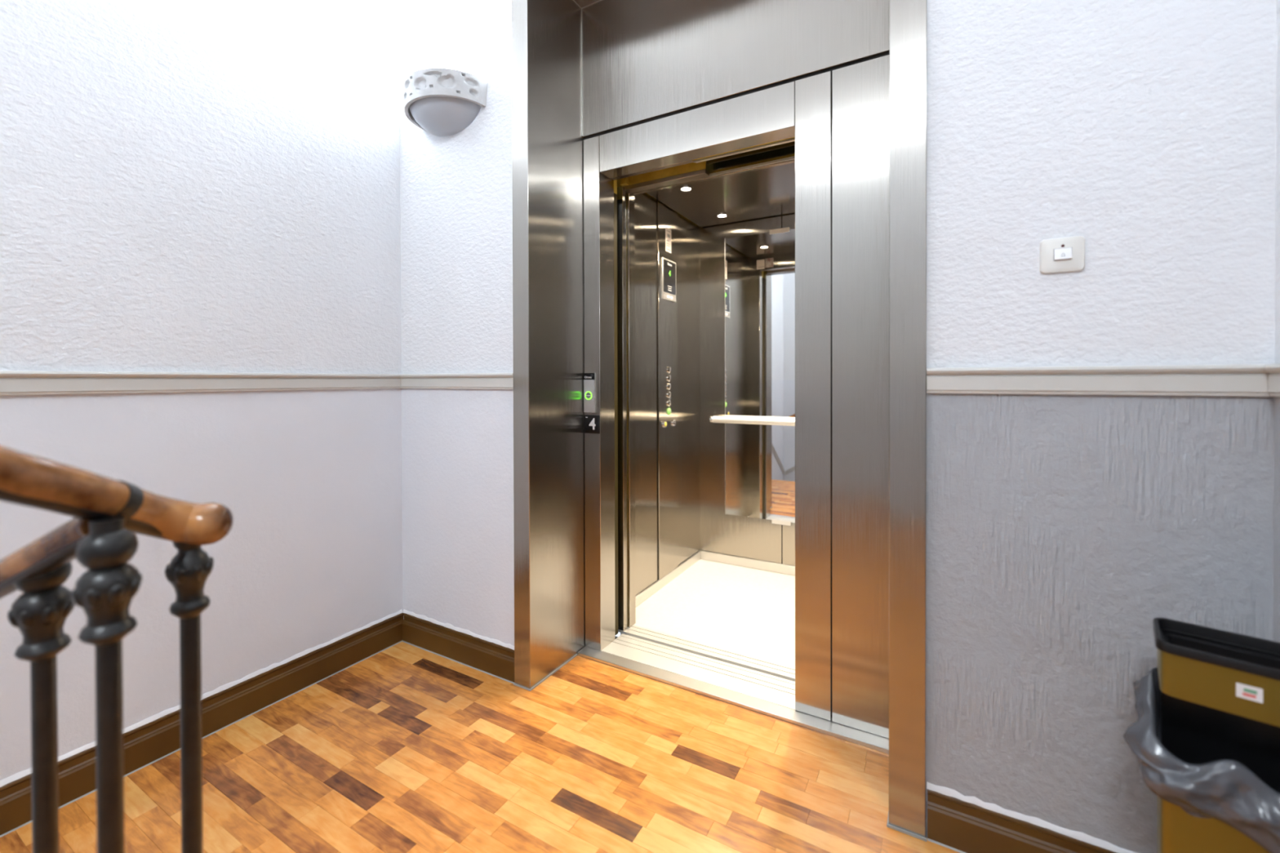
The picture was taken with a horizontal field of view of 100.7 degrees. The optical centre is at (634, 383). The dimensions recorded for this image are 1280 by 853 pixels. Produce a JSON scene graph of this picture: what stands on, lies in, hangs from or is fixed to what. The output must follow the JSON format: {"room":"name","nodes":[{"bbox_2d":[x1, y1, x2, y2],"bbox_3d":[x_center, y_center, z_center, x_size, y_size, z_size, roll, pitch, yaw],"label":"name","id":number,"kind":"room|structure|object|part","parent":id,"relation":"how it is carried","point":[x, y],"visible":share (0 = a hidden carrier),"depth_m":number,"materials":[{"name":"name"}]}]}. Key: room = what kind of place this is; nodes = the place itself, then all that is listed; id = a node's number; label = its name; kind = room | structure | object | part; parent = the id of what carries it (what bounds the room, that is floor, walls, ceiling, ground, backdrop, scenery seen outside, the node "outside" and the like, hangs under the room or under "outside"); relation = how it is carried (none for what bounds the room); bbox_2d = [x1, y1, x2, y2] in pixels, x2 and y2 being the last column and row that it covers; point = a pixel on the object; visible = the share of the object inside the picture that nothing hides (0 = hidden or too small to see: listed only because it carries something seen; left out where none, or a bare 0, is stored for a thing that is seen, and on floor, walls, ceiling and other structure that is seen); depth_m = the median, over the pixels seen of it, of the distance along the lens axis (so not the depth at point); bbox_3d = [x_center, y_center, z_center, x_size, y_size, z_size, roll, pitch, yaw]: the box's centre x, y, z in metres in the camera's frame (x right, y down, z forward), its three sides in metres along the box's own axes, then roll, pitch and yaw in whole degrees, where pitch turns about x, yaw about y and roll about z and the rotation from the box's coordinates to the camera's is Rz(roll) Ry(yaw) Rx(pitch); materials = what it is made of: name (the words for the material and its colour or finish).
{"room":"elevator landing","nodes":[
{"label":"elevator landing","id":0,"kind":"room"},
{"bbox_2d":[0,0,402,780],"bbox_3d":[-1.928,0.023,0.919,0.120,4.650,3.614,0,1,30],"label":"wall","id":1,"kind":"structure","parent":0,"point":[186,185],"depth_m":1.74,"materials":[{"name":"grey paint"}]},
{"bbox_2d":[0,370,400,395],"bbox_3d":[-1.356,-0.005,1.766,0.022,0.063,1.334,0,1,30],"label":"trim","id":2,"kind":"structure","parent":1,"relation":"attached to","point":[11,382],"depth_m":1.64,"materials":[{"name":"grey paint"}]},
{"bbox_2d":[0,608,404,837],"bbox_3d":[-1.355,1.072,1.776,0.018,0.137,1.334,0,1,30],"label":"baseboard","id":3,"kind":"structure","parent":1,"relation":"attached to","point":[149,740],"depth_m":1.74,"materials":[{"name":"brown paint"}]},
{"bbox_2d":[0,641,959,852],"bbox_3d":[-0.154,1.171,1.243,2.631,0.060,1.611,0,1,30],"label":"floor","id":4,"kind":"structure","parent":0,"point":[406,748],"depth_m":1.55,"materials":[{"name":"brown wood"}]},
{"bbox_2d":[0,444,233,852],"bbox_3d":[-1.058,0.462,0.641,0.758,1.373,0.763,0,1,30],"label":"stair railing","id":5,"kind":"object","parent":4,"relation":"on","point":[107,513],"visible":1,"depth_m":0.71,"materials":[{"name":"black metal"}]},
{"bbox_3d":[-1.013,0.335,0.785,0.702,0.353,0.058,0,0,18],"label":"handrail","id":6,"kind":"part","parent":5,"relation":"part of","materials":[{"name":"brown wood"}]},
{"bbox_3d":[-0.780,0.011,0.478,0.103,0.470,0.767,0,0,22],"label":"handrail","id":7,"kind":"part","parent":5,"relation":"part of","materials":[{"name":"brown wood"}]},
{"bbox_2d":[1123,617,1279,852],"bbox_3d":[1.015,0.790,0.890,0.290,0.698,0.200,0,1,43],"label":"waste bin","id":8,"kind":"object","parent":4,"relation":"on","point":[1204,739],"visible":1,"depth_m":0.89,"materials":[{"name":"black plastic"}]},
{"bbox_3d":[1.054,0.603,0.927,0.191,0.205,0.012,0,1,43],"label":"frame","id":9,"kind":"part","parent":8,"relation":"part of","materials":[{"name":"black plastic"}]},
{"bbox_2d":[399,0,1276,852],"bbox_3d":[0.135,-0.579,1.739,2.631,3.470,0.120,0,1,30],"label":"wall","id":10,"kind":"structure","parent":0,"point":[1060,527],"depth_m":1.21,"materials":[{"name":"grey paint"}]},
{"bbox_2d":[401,67,487,137],"bbox_3d":[-0.792,-1.099,2.091,0.394,0.162,0.190,0,1,30],"label":"wall lamp","id":11,"kind":"object","parent":10,"relation":"attached to","point":[442,102],"visible":1,"depth_m":2.04,"materials":[{"name":"white paint"}]},
{"bbox_3d":[-0.786,-1.075,2.101,0.346,0.113,0.166,0,1,30],"label":"lamp shade","id":12,"kind":"part","parent":11,"relation":"part of","materials":[{"name":"grey glass"}]},
{"bbox_2d":[400,373,513,389],"bbox_3d":[-0.746,-0.010,2.171,0.674,0.063,0.022,0,1,30],"label":"trim","id":13,"kind":"structure","parent":10,"relation":"attached to","point":[457,380],"depth_m":2.14,"materials":[{"name":"grey paint"}]},
{"bbox_2d":[402,608,514,684],"bbox_3d":[-0.739,1.067,2.180,0.668,0.137,0.018,0,1,30],"label":"baseboard","id":14,"kind":"structure","parent":10,"relation":"attached to","point":[493,657],"depth_m":2.16,"materials":[{"name":"brown paint"}]},
{"bbox_2d":[617,141,795,681],"bbox_3d":[0.594,0.048,2.651,1.087,2.260,1.106,0,1,30],"label":"car","id":15,"kind":"object","parent":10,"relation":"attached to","point":[706,249],"visible":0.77,"depth_m":3.05,"materials":[{"name":"metal"}]},
{"bbox_3d":[-0.093,0.115,2.436,0.114,2.007,0.033,0,1,30],"label":"door post","id":16,"kind":"part","parent":15,"relation":"part of","materials":[{"name":"metal"}]},
{"bbox_3d":[0.012,0.025,2.696,0.020,2.190,0.402,0,1,30],"label":"wall panel","id":17,"kind":"part","parent":15,"relation":"part of","materials":[{"name":"metal"}]},
{"bbox_3d":[0.086,-0.981,2.330,0.485,0.174,0.004,0,1,30],"label":"hanger plate","id":18,"kind":"part","parent":15,"relation":"part of","materials":[{"name":"yellow metal"}]},
{"bbox_3d":[0.179,0.022,2.979,0.027,2.190,0.240,0,1,30],"label":"control panel","id":19,"kind":"part","parent":15,"relation":"part of","materials":[{"name":"metal"}]},
{"bbox_3d":[0.172,1.091,2.946,0.009,0.052,0.974,0,1,30],"label":"skirting","id":20,"kind":"part","parent":15,"relation":"part of","materials":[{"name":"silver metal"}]},
{"bbox_2d":[679,186,693,191],"bbox_3d":[0.258,-0.977,2.659,0.070,0.004,0.070,0,1,30],"label":"recessed light","id":21,"kind":"object","parent":15,"relation":"on","point":[682,188],"depth_m":2.66,"materials":[{"name":"white"}]},
{"bbox_3d":[0.321,0.020,3.231,0.020,2.190,0.334,0,1,30],"label":"wall panel","id":22,"kind":"part","parent":15,"relation":"part of","materials":[{"name":"metal"}]},
{"bbox_3d":[0.354,1.151,2.209,0.923,0.062,0.076,0,1,30],"label":"car sill","id":23,"kind":"part","parent":15,"relation":"part of","materials":[{"name":"silver metal"}]},
{"bbox_3d":[0.611,-0.986,2.671,1.008,0.012,0.962,0,1,30],"label":"ceiling panel","id":24,"kind":"part","parent":15,"relation":"part of","materials":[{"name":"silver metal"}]},
{"bbox_2d":[715,213,728,217],"bbox_3d":[0.510,-0.981,3.095,0.070,0.004,0.070,0,1,30],"label":"recessed light","id":25,"kind":"object","parent":15,"relation":"on","point":[717,215],"depth_m":3.09,"materials":[{"name":"white"}]},
{"bbox_3d":[0.634,0.019,3.255,0.538,2.190,0.020,0,1,30],"label":"wall panel","id":26,"kind":"part","parent":15,"relation":"part of","materials":[{"name":"metal"}]},
{"bbox_3d":[0.864,1.087,3.114,1.040,0.054,0.009,0,1,30],"label":"skirting","id":27,"kind":"part","parent":15,"relation":"part of","materials":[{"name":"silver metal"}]},
{"bbox_3d":[0.556,-0.880,2.104,0.554,0.010,0.007,0,1,30],"label":"guide rail","id":28,"kind":"part","parent":15,"relation":"part of","materials":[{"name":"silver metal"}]},
{"bbox_3d":[0.830,0.220,3.052,0.798,0.041,0.041,0,1,30],"label":"handrail","id":29,"kind":"part","parent":15,"relation":"part of","materials":[{"name":"silver metal"}]},
{"bbox_2d":[724,226,795,525],"bbox_3d":[0.860,-0.040,3.105,0.696,1.732,0.012,0,1,30],"label":"mirror","id":30,"kind":"object","parent":15,"relation":"attached to","point":[760,263],"depth_m":3.17,"materials":[{"name":"clear glass"}]},
{"bbox_3d":[1.103,0.019,2.984,0.538,2.190,0.020,0,1,30],"label":"wall panel","id":31,"kind":"part","parent":15,"relation":"part of","materials":[{"name":"metal"}]},
{"bbox_2d":[511,0,927,841],"bbox_3d":[0.225,-0.590,1.810,1.366,3.450,0.381,0,1,30],"label":"portal","id":32,"kind":"object","parent":10,"relation":"attached to","point":[582,69],"visible":0.91,"depth_m":1.97,"materials":[{"name":"metal"}]},
{"bbox_3d":[0.211,-1.587,1.792,1.197,0.012,0.334,0,1,30],"label":"soffit panel","id":33,"kind":"part","parent":32,"relation":"part of","materials":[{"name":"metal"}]},
{"bbox_3d":[0.303,-1.327,1.952,1.197,0.571,0.026,0,1,30],"label":"header panel","id":34,"kind":"part","parent":32,"relation":"part of","materials":[{"name":"metal"}]},
{"bbox_2d":[577,54,889,754],"bbox_3d":[0.277,-0.067,2.088,1.380,2.800,0.314,0,1,30],"label":"door frame","id":35,"kind":"structure","parent":10,"relation":"attached to","point":[837,121],"depth_m":1.77,"materials":[{"name":"metal"}]},
{"bbox_3d":[-0.191,-0.031,2.237,0.055,0.028,0.006,0,1,30],"label":"header plate","id":36,"kind":"part","parent":35,"relation":"part of","materials":[{"name":"black"}]},
{"bbox_3d":[-0.180,0.171,2.234,0.078,0.077,0.004,0,1,30],"label":"floor number plate","id":37,"kind":"part","parent":35,"relation":"part of","materials":[{"name":"black plastic"}]},
{"bbox_3d":[-0.109,-1.006,2.349,0.038,0.324,0.053,0,1,30],"label":"return post","id":38,"kind":"part","parent":35,"relation":"part of","materials":[{"name":"yellow metal"}]},
{"bbox_3d":[-0.106,0.139,2.358,0.038,1.962,0.053,0,1,30],"label":"return post","id":39,"kind":"part","parent":35,"relation":"part of","materials":[{"name":"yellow metal"}]},
{"bbox_3d":[0.292,1.152,2.076,0.902,0.063,0.170,0,1,30],"label":"door sill","id":40,"kind":"part","parent":35,"relation":"part of","materials":[{"name":"silver metal"}]},
{"bbox_3d":[0.471,-0.881,1.969,0.546,0.008,0.006,0,1,30],"label":"guide rail","id":41,"kind":"part","parent":35,"relation":"part of","materials":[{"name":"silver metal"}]},
{"bbox_3d":[0.482,-0.888,1.988,0.546,0.010,0.006,0,1,30],"label":"guide rail","id":42,"kind":"part","parent":35,"relation":"part of","materials":[{"name":"black metal"}]},
{"bbox_3d":[0.742,0.046,1.714,0.196,2.153,0.021,0,1,30],"label":"infill panel","id":43,"kind":"part","parent":35,"relation":"part of","materials":[{"name":"metal"}]},
{"bbox_2d":[926,782,1136,852],"bbox_3d":[0.987,1.070,1.183,0.589,0.137,0.018,0,1,30],"label":"baseboard","id":44,"kind":"structure","parent":10,"relation":"attached to","point":[959,823],"depth_m":1.26,"materials":[{"name":"brown paint"}]},
{"bbox_2d":[1040,235,1084,274],"bbox_3d":[0.958,-0.288,1.188,0.080,0.078,0.017,0,1,30],"label":"switch","id":45,"kind":"object","parent":10,"relation":"attached to","point":[1061,255],"visible":1,"depth_m":1.19,"materials":[{"name":"white plastic"}]},
{"bbox_2d":[926,364,1270,396],"bbox_3d":[0.983,-0.007,1.172,0.592,0.063,0.022,0,1,30],"label":"trim","id":46,"kind":"structure","parent":10,"relation":"attached to","point":[1229,380],"depth_m":1.15,"materials":[{"name":"grey paint"}]},
{"bbox_2d":[1272,0,1279,642],"bbox_3d":[0.453,-0.563,-0.462,0.120,3.470,3.614,0,1,30],"label":"wall","id":47,"kind":"structure","parent":0,"point":[1276,589],"depth_m":1.02,"materials":[{"name":"grey paint"}]},
{"bbox_2d":[1263,363,1279,396],"bbox_3d":[0.407,0.006,-0.396,0.022,0.063,3.314,0,1,30],"label":"trim","id":48,"kind":"structure","parent":47,"relation":"attached to","point":[1273,378],"depth_m":1.01,"materials":[{"name":"grey paint"}]}
]}

